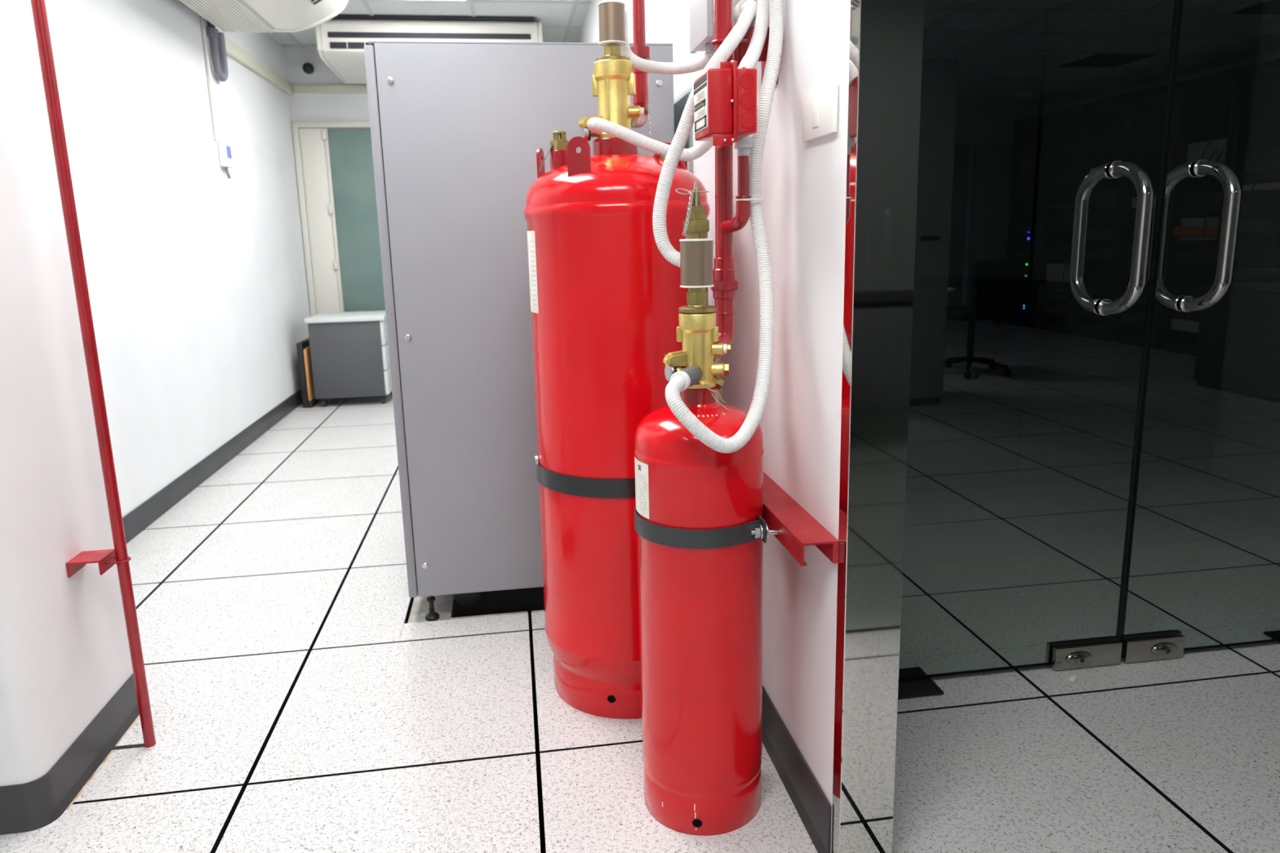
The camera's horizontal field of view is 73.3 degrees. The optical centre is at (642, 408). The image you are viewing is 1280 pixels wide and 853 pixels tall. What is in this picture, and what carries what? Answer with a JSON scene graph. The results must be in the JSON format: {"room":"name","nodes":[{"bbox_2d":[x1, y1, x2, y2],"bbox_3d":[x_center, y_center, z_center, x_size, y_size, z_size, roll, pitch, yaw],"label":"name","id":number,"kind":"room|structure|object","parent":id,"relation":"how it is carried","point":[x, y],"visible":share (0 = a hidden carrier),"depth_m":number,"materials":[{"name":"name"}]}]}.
{"room":"server room","nodes":[
{"label":"server room","id":0,"kind":"room"},
{"bbox_2d":[0,0,133,786],"bbox_3d":[-1.981,-0.392,1.517,1.555,2.450,0.428,-3,12,-8],"label":"wall pillar","id":1,"kind":"structure","parent":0,"point":[64,650],"depth_m":1.72,"materials":[{"name":"paint"}]},
{"bbox_2d":[0,674,139,835],"bbox_3d":[-1.947,0.762,1.746,1.567,0.094,0.444,-3,12,-8],"label":"baseboard","id":2,"kind":"structure","parent":1,"relation":"attached to","point":[36,804],"depth_m":1.74,"materials":[{"name":"black rubber"}]},
{"bbox_2d":[65,549,131,577],"bbox_3d":[-1.147,0.327,1.824,0.105,0.032,0.071,-3,12,-8],"label":"bracket","id":3,"kind":"object","parent":1,"relation":"attached to","point":[105,559],"visible":0.93,"depth_m":1.81,"materials":[{"name":"red metal"}]},
{"bbox_2d":[44,0,311,517],"bbox_3d":[-2.193,-0.898,4.051,0.100,2.450,4.650,-3,12,-8],"label":"wall","id":4,"kind":"structure","parent":0,"point":[196,275],"depth_m":3.89,"materials":[{"name":"paint"}]},
{"bbox_2d":[200,15,218,140],"bbox_3d":[-2.232,-1.727,4.423,0.015,0.670,0.030,-3,12,-8],"label":"cable trunking","id":5,"kind":"object","parent":4,"relation":"attached to","point":[202,19],"visible":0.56,"depth_m":4.42,"materials":[{"name":"white plastic"}]},
{"bbox_2d":[122,388,302,543],"bbox_3d":[-2.112,0.250,4.291,0.007,0.099,4.630,-3,12,-8],"label":"baseboard","id":6,"kind":"structure","parent":4,"relation":"attached to","point":[140,518],"depth_m":4.01,"materials":[{"name":"black rubber"}]},
{"bbox_2d":[217,142,232,178],"bbox_3d":[-2.229,-1.323,4.601,0.031,0.183,0.130,-3,12,-8],"label":"thermostat","id":7,"kind":"object","parent":4,"relation":"attached to","point":[224,149],"visible":1,"depth_m":4.56,"materials":[{"name":"white plastic"}]},
{"bbox_2d":[284,47,370,129],"bbox_3d":[-1.526,-1.409,6.504,2.600,2.450,0.100,-3,12,-8],"label":"wall","id":8,"kind":"structure","parent":0,"point":[305,107],"depth_m":6.17,"materials":[{"name":"paint"}]},
{"bbox_2d":[224,35,367,95],"bbox_3d":[-1.397,-2.172,5.516,2.029,0.080,1.558,-3,12,-8],"label":"cable trunking","id":9,"kind":"object","parent":8,"relation":"attached to","point":[233,50],"visible":0.56,"depth_m":5.72,"materials":[{"name":"beige plastic"}]},
{"bbox_2d":[291,121,385,315],"bbox_3d":[-1.549,-1.141,6.468,1.885,1.940,0.065,-3,12,-8],"label":"door","id":10,"kind":"structure","parent":8,"relation":"in","point":[335,168],"depth_m":6.31,"materials":[{"name":"white"}]},
{"bbox_2d":[576,0,692,104],"bbox_3d":[-0.098,-1.035,4.481,0.100,2.450,4.400,-3,12,-8],"label":"wall","id":11,"kind":"structure","parent":0,"point":[667,21],"depth_m":2.86,"materials":[{"name":"paint"}]},
{"bbox_2d":[0,319,1279,852],"bbox_3d":[1.533,0.438,4.244,9.200,0.421,12.800,-3,12,-8],"label":"floor","id":12,"kind":"structure","parent":0,"point":[296,705],"depth_m":2.23,"materials":[{"name":"white tile"}]},
{"bbox_2d":[30,0,155,747],"bbox_3d":[-1.132,-0.446,1.685,0.024,2.449,0.024,-3,12,-8],"label":"riser pipe","id":13,"kind":"object","parent":12,"relation":"on","point":[41,24],"visible":1,"depth_m":1.75,"materials":[{"name":"red metal"}]},
{"bbox_2d":[296,337,319,408],"bbox_3d":[-2.294,-0.249,5.928,0.063,0.438,0.350,-3,12,-8],"label":"leaning board","id":14,"kind":"object","parent":12,"relation":"on","point":[304,354],"visible":0.58,"depth_m":5.78,"materials":[{"name":"brown wood"}]},
{"bbox_2d":[304,310,392,406],"bbox_3d":[-2.008,-0.352,5.988,0.508,0.603,0.480,-3,12,-8],"label":"drawer pedestal","id":15,"kind":"object","parent":12,"relation":"on","point":[349,350],"visible":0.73,"depth_m":5.77,"materials":[{"name":"grey metal"}]},
{"bbox_2d":[407,586,546,852],"bbox_3d":[1.536,0.536,4.264,9.100,0.018,12.700,-3,12,-8],"label":"floor gap","id":16,"kind":"structure","parent":12,"relation":"on","point":[528,599],"depth_m":3.30,"materials":[{"name":"black"}]},
{"bbox_2d":[364,40,674,621],"bbox_3d":[-0.366,-0.258,2.846,0.805,1.608,0.908,-3,12,-8],"label":"tall cabinet","id":17,"kind":"object","parent":12,"relation":"on","point":[458,129],"visible":0.57,"depth_m":2.34,"materials":[{"name":"grey metal"}]},
{"bbox_2d":[524,0,710,719],"bbox_3d":[-0.050,-0.097,2.013,0.432,1.584,0.432,-3,12,-8],"label":"gas cylinder","id":18,"kind":"object","parent":12,"relation":"on","point":[606,301],"visible":0.73,"depth_m":1.84,"materials":[{"name":"red paint"}]},
{"bbox_2d":[533,454,635,498],"bbox_3d":[-0.042,0.124,2.058,0.433,0.060,0.419,-3,12,-8],"label":"strap","id":19,"kind":"object","parent":18,"relation":"attached to","point":[624,488],"visible":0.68,"depth_m":1.87,"materials":[{"name":"black paint"}]},
{"bbox_2d":[630,0,650,128],"bbox_3d":[-0.029,-1.206,1.934,0.052,1.108,0.138,2,12,18],"label":"riser pipe","id":20,"kind":"object","parent":18,"relation":"attached to","point":[641,98],"visible":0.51,"depth_m":2.03,"materials":[{"name":"red metal"}]},
{"bbox_2d":[586,117,712,160],"bbox_3d":[0.038,-0.633,1.761,0.320,0.251,0.113,3,12,19],"label":"hose","id":21,"kind":"object","parent":18,"relation":"attached to","point":[596,125],"visible":0.49,"depth_m":1.75,"materials":[{"name":"white plastic"}]},
{"bbox_2d":[634,181,764,835],"bbox_3d":[0.104,0.190,1.589,0.235,1.182,0.235,0,11,5],"label":"gas cylinder","id":22,"kind":"object","parent":12,"relation":"on","point":[700,611],"visible":0.9,"depth_m":1.52,"materials":[{"name":"red paint"}]},
{"bbox_2d":[670,365,702,391],"bbox_3d":[0.077,-0.052,1.478,0.034,0.036,0.074,5,13,27],"label":"connector","id":23,"kind":"object","parent":22,"relation":"attached to","point":[692,375],"visible":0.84,"depth_m":1.46,"materials":[{"name":"grey plastic"}]},
{"bbox_2d":[634,506,777,549],"bbox_3d":[0.100,0.196,1.614,0.238,0.038,0.288,-3,12,-8],"label":"strap","id":24,"kind":"object","parent":22,"relation":"attached to","point":[756,530],"visible":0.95,"depth_m":1.49,"materials":[{"name":"grey"}]},
{"bbox_2d":[758,524,768,539],"bbox_3d":[0.210,0.216,1.508,0.012,0.029,0.029,-3,12,-8],"label":"washer","id":25,"kind":"object","parent":24,"relation":"in","point":[763,531],"depth_m":1.50,"materials":[{"name":"silver metal"}]},
{"bbox_2d":[897,666,943,699],"bbox_3d":[0.595,0.675,2.097,0.231,0.008,0.126,-3,12,-8],"label":"hinge cover","id":26,"kind":"object","parent":12,"relation":"on","point":[923,687],"visible":0.49,"depth_m":2.08,"materials":[{"name":"black metal"}]},
{"bbox_2d":[909,57,958,405],"bbox_3d":[1.574,-1.077,5.478,0.495,2.058,0.638,-3,12,-8],"label":"cabinet","id":27,"kind":"object","parent":12,"relation":"on","point":[940,75],"visible":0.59,"depth_m":5.18,"materials":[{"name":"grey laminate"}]},
{"bbox_2d":[946,142,1013,320],"bbox_3d":[2.996,-2.012,9.972,3.600,2.048,0.085,-3,12,-8],"label":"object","id":28,"kind":"structure","parent":12,"relation":"on","point":[982,176],"depth_m":10.04,"materials":[{"name":"grey laminate"}]},
{"bbox_2d":[944,258,1024,378],"bbox_3d":[2.484,-0.690,6.485,0.612,0.858,0.624,-3,12,-8],"label":"office chair","id":29,"kind":"object","parent":12,"relation":"on","point":[996,286],"visible":0.82,"depth_m":6.18,"materials":[{"name":"black fabric"}]},
{"bbox_2d":[1002,112,1047,328],"bbox_3d":[4.539,-2.045,9.477,0.750,2.240,0.592,-3,12,-8],"label":"cabinet","id":30,"kind":"object","parent":12,"relation":"on","point":[1029,138],"visible":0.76,"depth_m":9.52,"materials":[{"name":"black metal"}]},
{"bbox_2d":[1033,103,1085,333],"bbox_3d":[4.631,-1.929,8.891,0.750,2.240,0.592,-3,12,-8],"label":"cabinet","id":31,"kind":"object","parent":12,"relation":"on","point":[1065,126],"visible":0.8,"depth_m":9.03,"materials":[{"name":"black metal"}]},
{"bbox_2d":[1068,675,1078,682],"bbox_3d":[1.053,0.661,2.104,0.022,0.011,0.014,-10,14,-36],"label":"paper scrap","id":32,"kind":"object","parent":12,"relation":"on","point":[1073,678],"visible":1,"depth_m":2.10,"materials":[{"name":"white paper"}]},
{"bbox_2d":[1068,93,1129,341],"bbox_3d":[4.722,-1.813,8.304,0.750,2.240,0.592,-3,12,-8],"label":"cabinet","id":33,"kind":"object","parent":12,"relation":"on","point":[1105,125],"visible":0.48,"depth_m":8.40,"materials":[{"name":"black metal"}]},
{"bbox_2d":[1108,81,1180,349],"bbox_3d":[4.814,-1.697,7.718,0.750,2.240,0.592,-3,12,-8],"label":"cabinet","id":34,"kind":"object","parent":12,"relation":"on","point":[1146,107],"visible":0.28,"depth_m":7.85,"materials":[{"name":"black metal"}]},
{"bbox_2d":[1155,67,1240,355],"bbox_3d":[4.906,-1.581,7.131,0.750,2.240,0.592,-3,12,-8],"label":"cabinet","id":35,"kind":"object","parent":12,"relation":"on","point":[1207,108],"visible":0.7,"depth_m":7.24,"materials":[{"name":"black metal"}]},
{"bbox_2d":[1120,0,1279,663],"bbox_3d":[1.550,-0.503,2.018,0.735,2.296,0.237,-3,12,-8],"label":"door","id":36,"kind":"structure","parent":12,"relation":"on","point":[1166,644],"depth_m":2.01,"materials":[{"name":"clear glass"}]},
{"bbox_2d":[1193,282,1279,403],"bbox_3d":[4.161,-0.441,5.510,0.770,0.678,0.725,-3,12,-8],"label":"base cabinet","id":37,"kind":"object","parent":12,"relation":"on","point":[1237,352],"visible":1,"depth_m":5.45,"materials":[{"name":"black metal"}]},
{"bbox_2d":[1230,57,1279,284],"bbox_3d":[4.998,-1.464,6.544,0.750,2.240,0.592,-3,12,-8],"label":"cabinet","id":38,"kind":"object","parent":12,"relation":"on","point":[1255,150],"visible":0.52,"depth_m":6.66,"materials":[{"name":"black metal"}]},
{"bbox_2d":[1263,630,1279,642],"bbox_3d":[1.804,0.611,2.273,0.252,0.008,0.126,-3,12,-8],"label":"hinge cover","id":39,"kind":"object","parent":12,"relation":"on","point":[1272,634],"visible":1,"depth_m":2.30,"materials":[{"name":"black metal"}]},
{"bbox_2d":[692,0,850,852],"bbox_3d":[0.265,-0.505,1.811,0.090,2.450,1.092,-3,12,-8],"label":"wall","id":40,"kind":"structure","parent":0,"point":[803,186],"depth_m":1.54,"materials":[{"name":"paint"}]},
{"bbox_2d":[673,90,693,173],"bbox_3d":[0.123,-0.207,2.767,0.044,1.455,0.688,-3,12,-8],"label":"wall panel","id":41,"kind":"object","parent":40,"relation":"attached to","point":[678,107],"visible":0.02,"depth_m":2.44,"materials":[{"name":"grey metal"}]},
{"bbox_2d":[652,0,757,267],"bbox_3d":[0.152,-0.516,1.590,0.119,0.499,0.301,9,15,41],"label":"hose","id":42,"kind":"object","parent":40,"relation":"attached to","point":[748,8],"visible":0.88,"depth_m":1.53,"materials":[{"name":"white plastic"}]},
{"bbox_2d":[688,0,752,53],"bbox_3d":[0.160,-0.866,1.753,0.094,0.265,0.194,-3,12,-8],"label":"junction box","id":43,"kind":"object","parent":40,"relation":"attached to","point":[701,11],"visible":0.51,"depth_m":1.75,"materials":[{"name":"grey paint"}]},
{"bbox_2d":[620,10,714,74],"bbox_3d":[0.052,-0.796,1.859,0.256,0.148,0.039,7,14,35],"label":"hose","id":44,"kind":"object","parent":43,"relation":"attached to","point":[698,64],"visible":0.73,"depth_m":1.88,"materials":[{"name":"white plastic"}]},
{"bbox_2d":[665,0,783,453],"bbox_3d":[0.166,-0.388,1.431,0.120,0.904,0.336,10,16,44],"label":"hose","id":45,"kind":"object","parent":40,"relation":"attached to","point":[689,420],"visible":0.97,"depth_m":1.49,"materials":[{"name":"white plastic"}]},
{"bbox_2d":[710,23,777,84],"bbox_3d":[0.179,-0.650,1.587,0.128,0.106,0.123,-3,12,-8],"label":"bracket","id":46,"kind":"object","parent":40,"relation":"attached to","point":[739,53],"visible":0.31,"depth_m":1.58,"materials":[{"name":"red paint"}]},
{"bbox_2d":[761,685,831,852],"bbox_3d":[0.240,0.643,2.033,0.014,0.111,1.085,-3,12,-8],"label":"baseboard","id":47,"kind":"structure","parent":40,"relation":"attached to","point":[805,793],"depth_m":1.67,"materials":[{"name":"black rubber"}]},
{"bbox_2d":[763,471,839,566],"bbox_3d":[0.249,0.188,1.633,0.063,0.039,0.497,-3,12,-8],"label":"channel","id":48,"kind":"object","parent":40,"relation":"attached to","point":[797,528],"visible":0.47,"depth_m":1.48,"materials":[{"name":"red metal"}]},
{"bbox_2d":[801,83,838,142],"bbox_3d":[0.279,-0.468,1.369,0.011,0.071,0.141,-3,12,-8],"label":"light switch","id":49,"kind":"object","parent":40,"relation":"attached to","point":[820,108],"visible":1,"depth_m":1.35,"materials":[{"name":"white plastic"}]},
{"bbox_2d":[831,0,924,852],"bbox_3d":[0.353,-0.397,1.263,0.096,2.448,0.036,-3,12,-8],"label":"trim","id":50,"kind":"structure","parent":40,"relation":"attached to","point":[886,36],"depth_m":1.32,"materials":[{"name":"silver metal"}]},
{"bbox_2d":[898,0,1179,681],"bbox_3d":[0.816,-0.464,1.911,0.734,2.296,0.237,-3,12,-8],"label":"door","id":51,"kind":"structure","parent":40,"relation":"in","point":[1101,651],"depth_m":2.03,"materials":[{"name":"clear glass"}]},
{"bbox_2d":[268,0,1279,106],"bbox_3d":[1.413,-2.233,3.760,9.297,0.126,12.922,-3,12,-8],"label":"ceiling","id":52,"kind":"structure","parent":0,"point":[999,46],"depth_m":6.22,"materials":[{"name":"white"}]},
{"bbox_2d":[179,0,347,32],"bbox_3d":[-1.777,-1.967,3.807,0.655,0.269,1.520,-3,12,-8],"label":"air conditioner","id":53,"kind":"object","parent":52,"relation":"attached to","point":[237,15],"visible":1,"depth_m":4.26,"materials":[{"name":"white plastic"}]},
{"bbox_2d":[205,19,228,81],"bbox_3d":[-2.236,-1.897,4.517,0.054,0.335,0.200,-3,12,-8],"label":"drain pipe","id":54,"kind":"object","parent":53,"relation":"attached to","point":[218,51],"visible":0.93,"depth_m":4.49,"materials":[{"name":"grey plastic"}]},
{"bbox_2d":[179,0,273,32],"bbox_3d":[-1.952,-1.837,3.810,0.255,0.023,1.390,-3,12,-8],"label":"grille","id":55,"kind":"object","parent":53,"relation":"attached to","point":[237,15],"depth_m":4.16,"materials":[{"name":"white plastic"}]},
{"bbox_2d":[302,43,314,74],"bbox_3d":[-2.350,-2.453,6.047,0.094,0.192,0.132,-3,12,-8],"label":"dome camera","id":56,"kind":"object","parent":52,"relation":"attached to","point":[308,68],"visible":1,"depth_m":6.04,"materials":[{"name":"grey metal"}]},
{"bbox_2d":[315,13,542,84],"bbox_3d":[-1.372,-2.375,5.737,1.365,0.260,0.904,-3,12,-8],"label":"air conditioner","id":57,"kind":"object","parent":52,"relation":"attached to","point":[341,40],"visible":0.48,"depth_m":5.30,"materials":[{"name":"white plastic"}]},
{"bbox_2d":[329,41,369,48],"bbox_3d":[-1.309,-2.244,5.339,1.220,0.037,0.046,-3,12,-8],"label":"outlet","id":58,"kind":"object","parent":57,"relation":"attached to","point":[333,45],"depth_m":5.24,"materials":[{"name":"black"}]},
{"bbox_2d":[327,31,530,39],"bbox_3d":[-1.308,-2.298,5.309,1.220,0.031,0.023,-3,12,-8],"label":"outlet","id":59,"kind":"object","parent":57,"relation":"attached to","point":[331,35],"depth_m":5.30,"materials":[{"name":"black plastic"}]},
{"bbox_2d":[391,0,469,1],"bbox_3d":[-1.252,-2.294,4.655,0.594,0.020,0.594,-3,12,-8],"label":"recessed light","id":60,"kind":"object","parent":52,"relation":"in","point":[391,0],"visible":1,"depth_m":4.95,"materials":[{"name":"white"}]},
{"bbox_2d":[711,0,752,358],"bbox_3d":[0.131,-0.870,1.458,0.083,1.585,0.131,-3,12,-8],"label":"riser pipe","id":61,"kind":"object","parent":52,"relation":"attached to","point":[726,285],"visible":0.83,"depth_m":1.58,"materials":[{"name":"red metal"}]},
{"bbox_2d":[693,59,756,148],"bbox_3d":[0.131,-0.504,1.457,0.082,0.130,0.182,-3,12,-8],"label":"alarm box","id":62,"kind":"object","parent":61,"relation":"attached to","point":[725,97],"visible":1,"depth_m":1.38,"materials":[{"name":"red metal"}]},
{"bbox_2d":[693,73,706,132],"bbox_3d":[0.095,-0.503,1.423,0.001,0.079,0.097,-3,12,-8],"label":"label","id":63,"kind":"object","parent":62,"relation":"attached to","point":[700,83],"depth_m":1.42,"materials":[{"name":"white paper"}]},
{"bbox_2d":[737,0,769,68],"bbox_3d":[0.194,-0.709,1.491,0.029,0.302,0.171,4,12,23],"label":"hose","id":64,"kind":"object","parent":62,"relation":"attached to","point":[752,55],"visible":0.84,"depth_m":1.51,"materials":[{"name":"white plastic"}]},
{"bbox_2d":[735,198,764,200],"bbox_3d":[0.188,-0.368,1.519,0.055,0.003,0.043,-3,12,-8],"label":"cable tie","id":65,"kind":"object","parent":61,"relation":"attached to","point":[740,199],"visible":0.9,"depth_m":1.50,"materials":[{"name":"white plastic"}]},
{"bbox_2d":[1052,52,1164,67],"bbox_3d":[3.890,-2.920,7.223,0.590,0.012,0.590,-3,12,-8],"label":"ceiling vent","id":66,"kind":"object","parent":52,"relation":"in","point":[1098,60],"visible":1,"depth_m":7.17,"materials":[{"name":"grey paint"}]},
{"bbox_2d":[1222,0,1279,14],"bbox_3d":[4.168,-2.568,5.448,0.590,0.012,0.590,-3,12,-8],"label":"ceiling vent","id":67,"kind":"object","parent":52,"relation":"in","point":[1263,6],"visible":1,"depth_m":5.57,"materials":[{"name":"grey paint"}]},
{"bbox_2d":[954,106,1054,143],"bbox_3d":[1.988,-2.173,9.883,5.700,2.450,0.100,-3,12,-8],"label":"wall","id":68,"kind":"structure","parent":0,"point":[977,124],"depth_m":9.93,"materials":[{"name":"grey paint"}]},
{"bbox_2d":[1053,51,1279,111],"bbox_3d":[5.419,-1.611,6.690,0.100,2.450,8.250,-3,12,-8],"label":"wall","id":69,"kind":"structure","parent":0,"point":[1273,55],"depth_m":8.12,"materials":[{"name":"grey paint"}]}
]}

